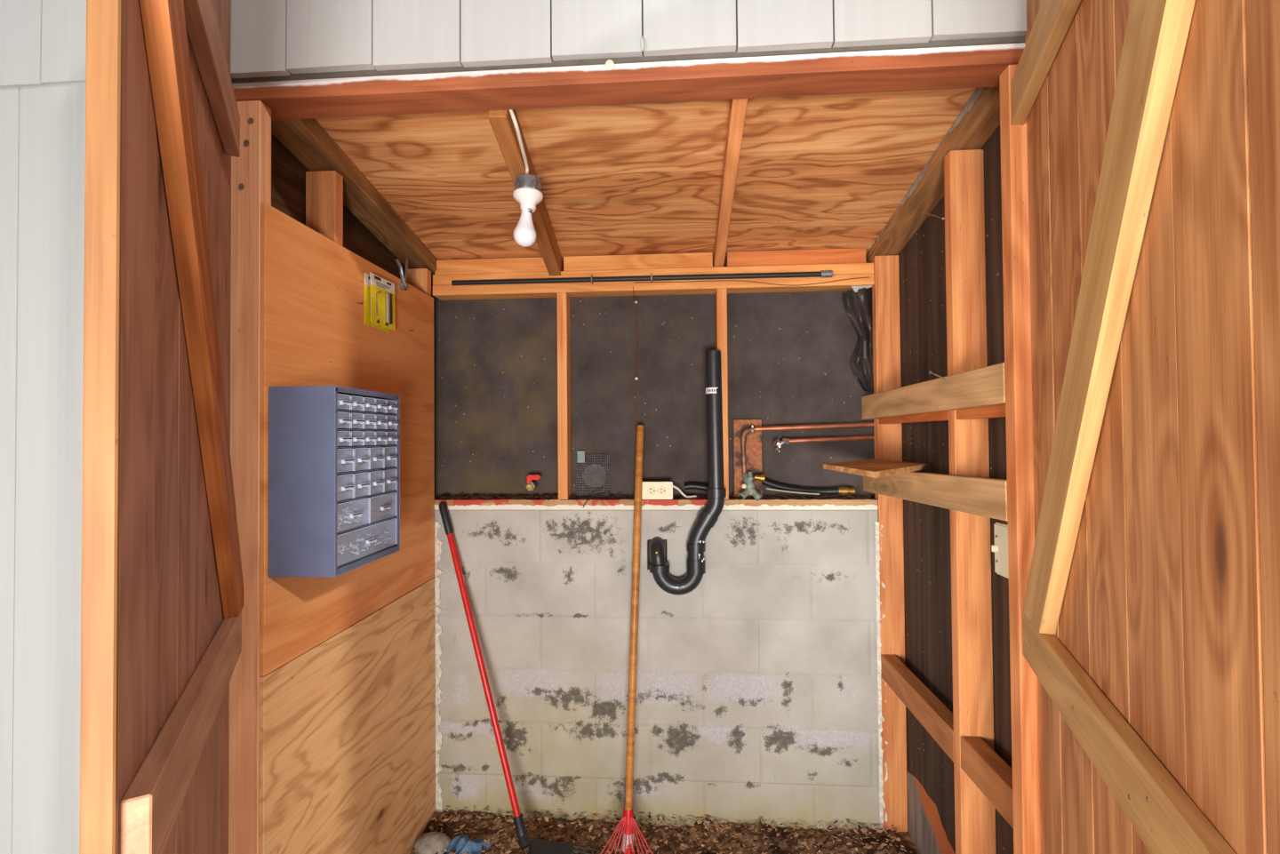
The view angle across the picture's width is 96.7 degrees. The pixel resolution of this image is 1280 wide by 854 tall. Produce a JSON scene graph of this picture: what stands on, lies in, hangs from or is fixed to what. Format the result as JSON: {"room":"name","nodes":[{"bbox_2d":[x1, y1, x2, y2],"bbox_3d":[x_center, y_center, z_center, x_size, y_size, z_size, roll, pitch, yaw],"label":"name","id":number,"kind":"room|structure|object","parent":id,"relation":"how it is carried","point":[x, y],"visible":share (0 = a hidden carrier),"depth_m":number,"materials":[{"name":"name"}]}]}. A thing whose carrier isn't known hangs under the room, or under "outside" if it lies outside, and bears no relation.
{"room":"tool shed","nodes":[
{"label":"tool shed","id":0,"kind":"room"},
{"bbox_2d":[271,133,405,279],"bbox_3d":[-0.939,0.214,1.887,0.025,2.658,1.150,-1,-1,4],"label":"wall","id":1,"kind":"structure","parent":0,"point":[288,174],"depth_m":1.60,"materials":[{"name":"brown wood"}]},
{"bbox_2d":[0,0,1026,853],"bbox_3d":[-0.020,-0.164,1.252,5.000,3.320,0.048,-1,-1,4],"label":"wall","id":2,"kind":"structure","parent":0,"point":[43,43],"depth_m":1.31,"materials":[{"name":"white paint"}]},
{"bbox_2d":[232,42,1025,120],"bbox_3d":[-0.029,-0.789,1.306,1.934,0.046,0.088,-1,-1,4],"label":"door header beam","id":3,"kind":"structure","parent":2,"relation":"attached to","point":[973,66],"depth_m":1.28,"materials":[{"name":"brown wood"}]},
{"bbox_2d":[605,59,614,70],"bbox_3d":[-0.067,-0.801,1.261,0.020,0.018,0.016,-1,-1,4],"label":"nail","id":4,"kind":"object","parent":3,"relation":"attached to","point":[609,64],"visible":1,"depth_m":1.26,"materials":[{"name":"metal"}]},
{"bbox_2d":[640,36,644,51],"bbox_3d":[0.005,-0.831,1.230,0.007,0.033,0.022,-1,-1,4],"label":"hook","id":5,"kind":"object","parent":2,"relation":"attached to","point":[642,37],"visible":1,"depth_m":1.22,"materials":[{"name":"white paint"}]},
{"bbox_2d":[314,88,976,261],"bbox_3d":[-0.005,-0.746,1.859,2.400,0.219,1.160,-1,-1,4],"label":"ceiling","id":6,"kind":"structure","parent":0,"point":[829,171],"depth_m":1.70,"materials":[{"name":"brown wood"}]},
{"bbox_2d":[431,259,875,499],"bbox_3d":[0.081,-0.220,2.259,2.000,1.100,0.014,-1,-1,4],"label":"wall sheathing","id":7,"kind":"object","parent":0,"point":[789,355],"visible":0.52,"depth_m":2.26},
{"bbox_2d":[525,474,541,490],"bbox_3d":[-0.414,0.217,2.239,0.056,0.060,0.091,-1,-1,4],"label":"valve","id":8,"kind":"object","parent":7,"relation":"attached to","point":[531,485],"visible":1,"depth_m":2.21,"materials":[{"name":"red metal"}]},
{"bbox_2d":[576,450,609,496],"bbox_3d":[-0.185,0.186,2.257,0.132,0.183,0.011,-1,-1,4],"label":"vent","id":9,"kind":"object","parent":7,"relation":"attached to","point":[594,476],"visible":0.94,"depth_m":2.26,"materials":[{"name":"metal"}]},
{"bbox_2d":[434,510,887,830],"bbox_3d":[0.061,0.920,2.243,1.708,1.203,0.199,-1,-1,4],"label":"wall","id":10,"kind":"structure","parent":0,"point":[758,695],"depth_m":2.15,"materials":[{"name":"paint"}]},
{"bbox_2d":[434,496,878,510],"bbox_3d":[0.043,0.296,2.218,1.688,0.040,0.112,-1,-1,4],"label":"board","id":11,"kind":"object","parent":10,"relation":"on","point":[577,503],"visible":0.78,"depth_m":2.17,"materials":[{"name":"paint"}]},
{"bbox_2d":[556,292,571,499],"bbox_3d":[-0.297,-0.105,2.233,0.038,0.832,0.080,-1,-1,4],"label":"stud","id":12,"kind":"object","parent":11,"relation":"on","point":[563,299],"visible":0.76,"depth_m":2.20,"materials":[{"name":"brown wood"}]},
{"bbox_2d":[583,491,610,507],"bbox_3d":[-0.165,0.277,2.173,0.107,0.062,0.005,0,-1,-1],"label":"wire","id":13,"kind":"object","parent":11,"relation":"on","point":[605,492],"visible":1,"depth_m":2.17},
{"bbox_2d":[438,494,871,499],"bbox_3d":[0.045,0.269,2.206,1.696,0.015,0.080,-1,-1,4],"label":"litter","id":14,"kind":"object","parent":11,"relation":"on","point":[443,495],"visible":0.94,"depth_m":2.22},
{"bbox_2d":[641,481,672,499],"bbox_3d":[0.067,0.241,2.175,0.117,0.066,0.053,-1,-1,4],"label":"receptacle","id":15,"kind":"object","parent":11,"relation":"on","point":[651,490],"visible":1,"depth_m":2.15,"materials":[{"name":"beige plastic"}]},
{"bbox_2d":[648,486,656,495],"bbox_3d":[0.046,0.241,2.152,0.033,0.033,0.003,-1,-1,4],"label":"socket","id":16,"kind":"object","parent":15,"relation":"attached to","point":[652,490],"depth_m":2.15,"materials":[{"name":"beige plastic"}]},
{"bbox_2d":[657,486,666,495],"bbox_3d":[0.085,0.241,2.150,0.033,0.033,0.003,-1,-1,4],"label":"socket","id":17,"kind":"object","parent":15,"relation":"attached to","point":[661,490],"depth_m":2.15,"materials":[{"name":"beige plastic"}]},
{"bbox_2d":[672,485,696,497],"bbox_3d":[0.169,0.246,2.182,0.106,0.055,0.014,0,-1,-19],"label":"electrical cable","id":18,"kind":"object","parent":15,"relation":"attached to","point":[674,486],"visible":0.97,"depth_m":2.18,"materials":[{"name":"white plastic"}]},
{"bbox_2d":[684,483,708,490],"bbox_3d":[0.249,0.237,2.202,0.157,0.041,0.024,-1,-1,4],"label":"hose","id":19,"kind":"object","parent":11,"relation":"on","point":[687,486],"visible":0.7,"depth_m":2.19,"materials":[{"name":"black rubber"}]},
{"bbox_2d":[715,288,728,499],"bbox_3d":[0.316,-0.111,2.193,0.038,0.832,0.080,-1,-1,4],"label":"stud","id":20,"kind":"object","parent":11,"relation":"on","point":[721,294],"visible":0.6,"depth_m":2.15,"materials":[{"name":"brown wood"}]},
{"bbox_2d":[432,273,874,300],"bbox_3d":[0.033,-0.544,2.221,1.694,0.040,0.085,-1,-1,4],"label":"wall plate","id":21,"kind":"object","parent":20,"relation":"on","point":[597,289],"visible":0.88,"depth_m":2.19,"materials":[{"name":"brown wood"}]},
{"bbox_2d":[632,287,638,438],"bbox_3d":[-0.017,-0.236,2.203,0.015,0.607,0.070,-1,-1,4],"label":"hanging wire","id":22,"kind":"object","parent":21,"relation":"hanging from","point":[636,301],"visible":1,"depth_m":2.23,"materials":[{"name":"orange metal"}]},
{"bbox_2d":[451,270,832,285],"bbox_3d":[-0.007,-0.566,2.168,1.449,0.029,0.028,-1,-1,4],"label":"pipe","id":23,"kind":"object","parent":21,"relation":"attached to","point":[823,273],"visible":1,"depth_m":2.16,"materials":[{"name":"black plastic"}]},
{"bbox_2d":[432,263,873,285],"bbox_3d":[0.033,-0.586,2.223,1.694,0.041,0.082,-1,-1,4],"label":"wall plate","id":24,"kind":"object","parent":21,"relation":"on","point":[845,268],"visible":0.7,"depth_m":2.18,"materials":[{"name":"brown wood"}]},
{"bbox_2d":[434,256,547,274],"bbox_3d":[-0.580,-0.631,2.247,0.458,0.058,0.038,-1,-1,4],"label":"blocking","id":25,"kind":"object","parent":24,"relation":"on","point":[508,265],"visible":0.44,"depth_m":2.23,"materials":[{"name":"brown wood"}]},
{"bbox_2d":[488,109,563,276],"bbox_3d":[-0.336,-0.703,1.821,0.047,0.238,0.905,0,-1,1],"label":"rafter","id":26,"kind":"object","parent":24,"relation":"on","point":[501,122],"visible":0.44,"depth_m":1.58,"materials":[{"name":"brown wood"}]},
{"bbox_2d":[508,109,528,174],"bbox_3d":[-0.307,-0.727,1.473,0.022,0.095,0.195,0,-1,1],"label":"electrical cable","id":27,"kind":"object","parent":26,"relation":"attached to","point":[511,111],"visible":0.88,"depth_m":1.43,"materials":[{"name":"white plastic"}]},
{"bbox_2d":[512,173,543,247],"bbox_3d":[-0.305,-0.585,1.553,0.080,0.185,0.080,-1,-1,4],"label":"light fixture","id":28,"kind":"object","parent":26,"relation":"attached to","point":[527,192],"visible":1,"depth_m":1.53,"materials":[{"name":"glass"}]},
{"bbox_2d":[563,252,712,271],"bbox_3d":[-0.008,-0.637,2.210,0.576,0.058,0.038,-1,-1,4],"label":"blocking","id":29,"kind":"object","parent":24,"relation":"on","point":[692,260],"visible":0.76,"depth_m":2.19,"materials":[{"name":"brown wood"}]},
{"bbox_2d":[713,98,748,266],"bbox_3d":[0.272,-0.724,1.779,0.036,0.209,0.899,-1,-1,4],"label":"rafter","id":30,"kind":"object","parent":24,"relation":"on","point":[738,107],"visible":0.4,"depth_m":1.63,"materials":[{"name":"brown wood"}]},
{"bbox_2d":[726,248,866,266],"bbox_3d":[0.592,-0.642,2.170,0.519,0.058,0.038,-1,-1,4],"label":"blocking","id":31,"kind":"object","parent":24,"relation":"on","point":[845,255],"visible":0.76,"depth_m":2.15,"materials":[{"name":"brown wood"}]},
{"bbox_2d":[636,277,869,286],"bbox_3d":[0.416,-0.544,2.149,0.881,0.029,0.003,-1,-1,4],"label":"wire","id":32,"kind":"object","parent":21,"relation":"attached to","point":[858,277],"visible":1,"depth_m":2.15,"materials":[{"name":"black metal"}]},
{"bbox_2d":[842,285,873,392],"bbox_3d":[0.832,-0.354,2.148,0.116,0.452,0.057,0,-1,-2],"label":"plastic sheet","id":33,"kind":"object","parent":21,"relation":"hanging from","point":[858,302],"visible":1,"depth_m":2.14,"materials":[{"name":"black plastic"}]},
{"bbox_2d":[733,419,762,496],"bbox_3d":[0.419,0.121,2.214,0.109,0.302,0.020,-1,-1,4],"label":"block","id":34,"kind":"object","parent":11,"relation":"on","point":[754,440],"visible":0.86,"depth_m":2.20,"materials":[{"name":"orange wood"}]},
{"bbox_2d":[738,472,765,501],"bbox_3d":[0.422,0.224,2.151,0.102,0.111,0.070,-1,-1,4],"label":"tap","id":35,"kind":"object","parent":11,"relation":"on","point":[748,477],"visible":1,"depth_m":2.13,"materials":[{"name":"metal"}]},
{"bbox_2d":[754,474,765,482],"bbox_3d":[0.452,0.193,2.145,0.041,0.030,0.030,-1,-1,4],"label":"outlet","id":36,"kind":"object","parent":35,"relation":"attached to","point":[762,477],"depth_m":2.14,"materials":[{"name":"gold metal"}]},
{"bbox_2d":[740,422,873,473],"bbox_3d":[0.664,0.080,2.171,0.559,0.195,0.033,-1,-1,4],"label":"copper pipe","id":37,"kind":"object","parent":35,"relation":"attached to","point":[743,438],"visible":0.98,"depth_m":2.17,"materials":[{"name":"metal"}]},
{"bbox_2d":[766,488,819,495],"bbox_3d":[0.574,0.242,2.137,0.200,0.027,0.009,0,-1,1],"label":"electrical cable","id":38,"kind":"object","parent":11,"relation":"on","point":[766,488],"visible":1,"depth_m":2.13,"materials":[{"name":"white plastic"}]},
{"bbox_2d":[761,478,855,495],"bbox_3d":[0.639,0.227,2.174,0.345,0.067,0.036,-1,-1,7],"label":"hose","id":39,"kind":"object","parent":11,"relation":"on","point":[843,491],"visible":0.92,"depth_m":2.17,"materials":[{"name":"black rubber"}]},
{"bbox_2d":[649,350,726,595],"bbox_3d":[0.176,0.171,2.132,0.284,0.900,0.120,-1,-1,4],"label":"pipe","id":40,"kind":"object","parent":10,"relation":"attached to","point":[708,517],"visible":1,"depth_m":2.08,"materials":[{"name":"black plastic"}]},
{"bbox_2d":[409,808,919,853],"bbox_3d":[0.055,1.480,1.782,2.050,0.044,1.050,-1,-1,4],"label":"floor","id":41,"kind":"structure","parent":0,"point":[725,843],"depth_m":2.06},
{"bbox_2d":[305,170,343,246],"bbox_3d":[-0.895,0.386,1.611,0.088,2.225,0.038,-1,-1,4],"label":"stud","id":42,"kind":"object","parent":41,"relation":"on","point":[324,188],"visible":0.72,"depth_m":1.61,"materials":[{"name":"brown wood"}]},
{"bbox_2d":[271,118,437,277],"bbox_3d":[-0.880,-0.715,1.856,0.105,0.208,0.914,-1,-1,4],"label":"rafter","id":43,"kind":"object","parent":42,"relation":"on","point":[306,140],"visible":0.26,"depth_m":1.73,"materials":[{"name":"brown wood"}]},
{"bbox_2d":[258,577,434,853],"bbox_3d":[-0.829,1.039,1.745,0.012,0.922,0.914,-1,-1,4],"label":"plywood sheet","id":44,"kind":"object","parent":41,"relation":"on","point":[347,724],"visible":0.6,"depth_m":1.66,"materials":[{"name":"brown wood"}]},
{"bbox_2d":[259,202,434,676],"bbox_3d":[-0.837,0.032,1.762,0.012,1.087,0.914,-1,-1,4],"label":"plywood sheet","id":45,"kind":"object","parent":44,"relation":"on","point":[314,332],"visible":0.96,"depth_m":1.58,"materials":[{"name":"orange wood"}]},
{"bbox_2d":[268,385,399,577],"bbox_3d":[-0.765,0.128,1.460,0.167,0.439,0.306,-1,-1,4],"label":"drawer organizer","id":46,"kind":"object","parent":45,"relation":"attached to","point":[305,452],"depth_m":1.31,"materials":[{"name":"blue metal"}]},
{"bbox_2d":[364,272,388,332],"bbox_3d":[-0.825,-0.390,1.799,0.015,0.155,0.144,-1,-1,4],"label":"blister pack","id":47,"kind":"object","parent":45,"relation":"hanging from","point":[367,278],"visible":0.35,"depth_m":1.75,"materials":[{"name":"yellow cardboard"}]},
{"bbox_2d":[370,272,395,330],"bbox_3d":[-0.805,-0.393,1.800,0.015,0.159,0.151,-1,-1,4],"label":"blister pack","id":48,"kind":"object","parent":45,"relation":"hanging from","point":[382,291],"visible":1,"depth_m":1.79,"materials":[{"name":"yellow cardboard"}]},
{"bbox_2d":[394,257,407,290],"bbox_3d":[-0.831,-0.532,1.949,0.046,0.115,0.083,-1,-1,4],"label":"clip","id":49,"kind":"object","parent":45,"relation":"attached to","point":[403,285],"visible":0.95,"depth_m":1.95,"materials":[{"name":"metal"}]},
{"bbox_2d":[406,268,431,295],"bbox_3d":[-0.856,0.448,2.198,0.088,2.121,0.038,-1,-1,4],"label":"stud","id":50,"kind":"object","parent":41,"relation":"on","point":[419,278],"visible":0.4,"depth_m":2.20,"materials":[{"name":"brown wood"}]},
{"bbox_2d":[413,832,450,853],"bbox_3d":[-0.728,1.464,1.991,0.131,0.073,0.093,-1,-1,4],"label":"stone","id":51,"kind":"object","parent":41,"relation":"on","point":[432,843],"visible":0.97,"depth_m":1.97,"materials":[{"name":"beige stone"}]},
{"bbox_2d":[446,834,491,853],"bbox_3d":[-0.605,1.451,1.976,0.165,0.044,0.132,-1,-1,4],"label":"rag","id":52,"kind":"object","parent":41,"relation":"on","point":[475,846],"visible":0.98,"depth_m":1.97,"materials":[{"name":"blue fabric"}]},
{"bbox_2d":[438,502,603,853],"bbox_3d":[-0.488,0.884,1.922,0.697,1.203,0.325,-1,-1,19],"label":"hoe","id":53,"kind":"object","parent":41,"relation":"on","point":[536,846],"visible":1,"depth_m":2.00,"materials":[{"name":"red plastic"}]},
{"bbox_2d":[512,812,531,850],"bbox_3d":[-0.400,1.372,1.928,0.040,0.103,0.078,0,-1,-44],"label":"socket","id":54,"kind":"object","parent":53,"relation":"attached to","point":[524,842],"depth_m":1.92,"materials":[{"name":"black metal"}]},
{"bbox_2d":[600,424,653,853],"bbox_3d":[-0.042,0.738,1.993,0.404,1.494,0.396,-1,-1,4],"label":"rake","id":55,"kind":"object","parent":41,"relation":"on","point":[628,820],"visible":1,"depth_m":2.01,"materials":[{"name":"wood"}]},
{"bbox_2d":[623,807,633,853],"bbox_3d":[-0.040,1.380,1.928,0.036,0.156,0.065,-1,-1,4],"label":"socket","id":56,"kind":"object","parent":55,"relation":"attached to","point":[628,812],"depth_m":1.92,"materials":[{"name":"red paint"}]},
{"bbox_2d":[414,806,911,853],"bbox_3d":[0.058,1.456,1.828,1.719,0.040,0.623,-1,-1,4],"label":"litter","id":57,"kind":"object","parent":41,"relation":"on","point":[864,831],"visible":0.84,"depth_m":2.04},
{"bbox_2d":[872,255,908,832],"bbox_3d":[0.928,0.427,2.115,0.088,2.130,0.038,-1,-1,4],"label":"stud","id":58,"kind":"object","parent":41,"relation":"on","point":[885,290],"visible":0.76,"depth_m":2.10,"materials":[{"name":"brown wood"}]},
{"bbox_2d":[773,435,874,451],"bbox_3d":[0.726,0.062,2.158,0.435,0.062,0.035,-1,-1,4],"label":"copper pipe","id":59,"kind":"object","parent":58,"relation":"attached to","point":[784,441],"visible":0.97,"depth_m":2.16,"materials":[{"name":"orange metal"}]},
{"bbox_2d":[823,459,928,478],"bbox_3d":[0.732,0.124,1.785,0.269,0.015,0.754,-1,-1,41],"label":"scrap","id":60,"kind":"object","parent":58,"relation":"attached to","point":[874,468],"visible":1,"depth_m":1.66,"materials":[{"name":"brown wood"}]},
{"bbox_2d":[880,654,953,761],"bbox_3d":[0.893,0.874,1.816,0.050,0.085,0.550,-1,-1,4],"label":"blocking","id":61,"kind":"object","parent":58,"relation":"attached to","point":[936,718],"visible":0.76,"depth_m":1.77,"materials":[{"name":"brown wood"}]},
{"bbox_2d":[866,87,999,263],"bbox_3d":[0.890,-0.736,1.741,0.095,0.198,0.912,-1,-1,4],"label":"rafter","id":62,"kind":"object","parent":58,"relation":"on","point":[980,117],"visible":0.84,"depth_m":1.66,"materials":[{"name":"brown wood"}]},
{"bbox_2d":[944,149,996,853],"bbox_3d":[0.889,0.368,1.529,0.088,2.229,0.038,-1,-1,4],"label":"stud","id":63,"kind":"object","parent":41,"relation":"on","point":[964,170],"visible":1,"depth_m":1.52,"materials":[{"name":"brown wood"}]},
{"bbox_2d":[878,410,948,423],"bbox_3d":[0.877,-0.040,1.831,0.028,0.050,0.543,-1,-1,4],"label":"cleat","id":64,"kind":"object","parent":63,"relation":"attached to","point":[938,416],"visible":0.36,"depth_m":1.76,"materials":[{"name":"red wood"}]},
{"bbox_2d":[920,211,943,219],"bbox_3d":[0.832,-0.605,1.624,0.006,0.096,0.189,-1,-1,10],"label":"nail","id":65,"kind":"object","parent":63,"relation":"attached to","point":[921,212],"visible":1,"depth_m":1.60,"materials":[{"name":"metal"}]},
{"bbox_2d":[861,362,1005,419],"bbox_3d":[0.838,-0.085,1.720,0.026,0.089,0.962,-1,-1,4],"label":"rail","id":66,"kind":"object","parent":63,"relation":"attached to","point":[985,386],"visible":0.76,"depth_m":1.52,"materials":[{"name":"brown wood"}]},
{"bbox_2d":[928,370,945,380],"bbox_3d":[0.802,-0.138,1.529,0.009,0.032,0.052,0,-1,-30],"label":"nail","id":67,"kind":"object","parent":66,"relation":"attached to","point":[930,372],"visible":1,"depth_m":1.53,"materials":[{"name":"metal"}]},
{"bbox_2d":[862,472,1007,521],"bbox_3d":[0.840,0.181,1.715,0.026,0.089,0.962,-1,-2,4],"label":"rail","id":68,"kind":"object","parent":63,"relation":"attached to","point":[979,496],"visible":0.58,"depth_m":1.49,"materials":[{"name":"brown wood"}]},
{"bbox_2d":[956,404,1005,419],"bbox_3d":[0.847,-0.047,1.378,0.028,0.050,0.276,-1,-1,4],"label":"cleat","id":69,"kind":"object","parent":63,"relation":"attached to","point":[993,411],"visible":0.34,"depth_m":1.39,"materials":[{"name":"red wood"}]},
{"bbox_2d":[960,736,1013,828],"bbox_3d":[0.863,0.857,1.362,0.050,0.085,0.284,-1,-1,4],"label":"blocking","id":70,"kind":"object","parent":63,"relation":"attached to","point":[987,770],"visible":0.58,"depth_m":1.38,"materials":[{"name":"brown wood"}]},
{"bbox_2d":[898,124,1013,853],"bbox_3d":[0.964,0.251,1.762,0.031,2.550,1.150,-1,-1,4],"label":"wall","id":71,"kind":"structure","parent":0,"point":[923,299],"depth_m":1.82,"materials":[{"name":"brown wood"}]},
{"bbox_2d":[907,771,955,853],"bbox_3d":[0.966,1.363,1.856,0.006,0.269,0.436,-1,-1,4],"label":"board","id":72,"kind":"object","parent":71,"relation":"attached to","point":[926,830],"visible":0.86,"depth_m":1.94,"materials":[{"name":"brown wood"}]},
{"bbox_2d":[991,522,1008,578],"bbox_3d":[0.882,0.294,1.353,0.062,0.125,0.075,-1,-1,4],"label":"switch box","id":73,"kind":"object","parent":71,"relation":"attached to","point":[1000,548],"visible":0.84,"depth_m":1.36,"materials":[{"name":"beige plastic"}]},
{"bbox_3d":[-0.404,1.424,-6.361,18.000,0.100,15.300,-1,-1,4],"label":"ground","id":74,"kind":"structure","parent":0,"visible":0},
{"bbox_2d":[228,100,271,853],"bbox_3d":[-0.911,0.373,1.321,0.082,2.262,0.038,-1,-1,4],"label":"post","id":75,"kind":"object","parent":74,"relation":"on","point":[252,169],"visible":0.66,"depth_m":1.31,"materials":[{"name":"brown wood"}]},
{"bbox_2d":[79,0,244,853],"bbox_3d":[-0.726,0.086,0.929,0.053,2.720,0.891,0,-1,-29],"label":"door","id":76,"kind":"structure","parent":75,"relation":"attached to","point":[163,589],"depth_m":0.70,"materials":[{"name":"brown wood"}]},
{"bbox_2d":[238,183,244,189],"bbox_3d":[-0.922,-0.557,1.316,0.013,0.013,0.004,-1,-1,4],"label":"nail","id":77,"kind":"object","parent":75,"relation":"attached to","point":[241,186],"visible":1,"depth_m":1.31,"materials":[{"name":"metal"}]},
{"bbox_2d":[243,139,249,145],"bbox_3d":[-0.910,-0.658,1.317,0.013,0.013,0.004,-1,-1,4],"label":"nail","id":78,"kind":"object","parent":75,"relation":"attached to","point":[246,142],"visible":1,"depth_m":1.31,"materials":[{"name":"metal"}]},
{"bbox_2d":[248,117,254,123],"bbox_3d":[-0.900,-0.710,1.317,0.013,0.013,0.004,-1,-1,4],"label":"nail","id":79,"kind":"object","parent":75,"relation":"attached to","point":[251,120],"visible":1,"depth_m":1.32,"materials":[{"name":"metal"}]},
{"bbox_2d":[999,64,1040,853],"bbox_3d":[0.855,0.357,1.209,0.118,2.262,0.038,-1,-1,4],"label":"post","id":80,"kind":"object","parent":74,"relation":"on","point":[1014,180],"visible":0.41,"depth_m":1.20,"materials":[{"name":"brown wood"}]},
{"bbox_2d":[1010,0,1279,853],"bbox_3d":[0.666,0.073,0.787,0.053,2.720,0.894,-1,-1,21],"label":"door","id":81,"kind":"structure","parent":80,"relation":"attached to","point":[1151,609],"depth_m":0.69,"materials":[{"name":"brown wood"}]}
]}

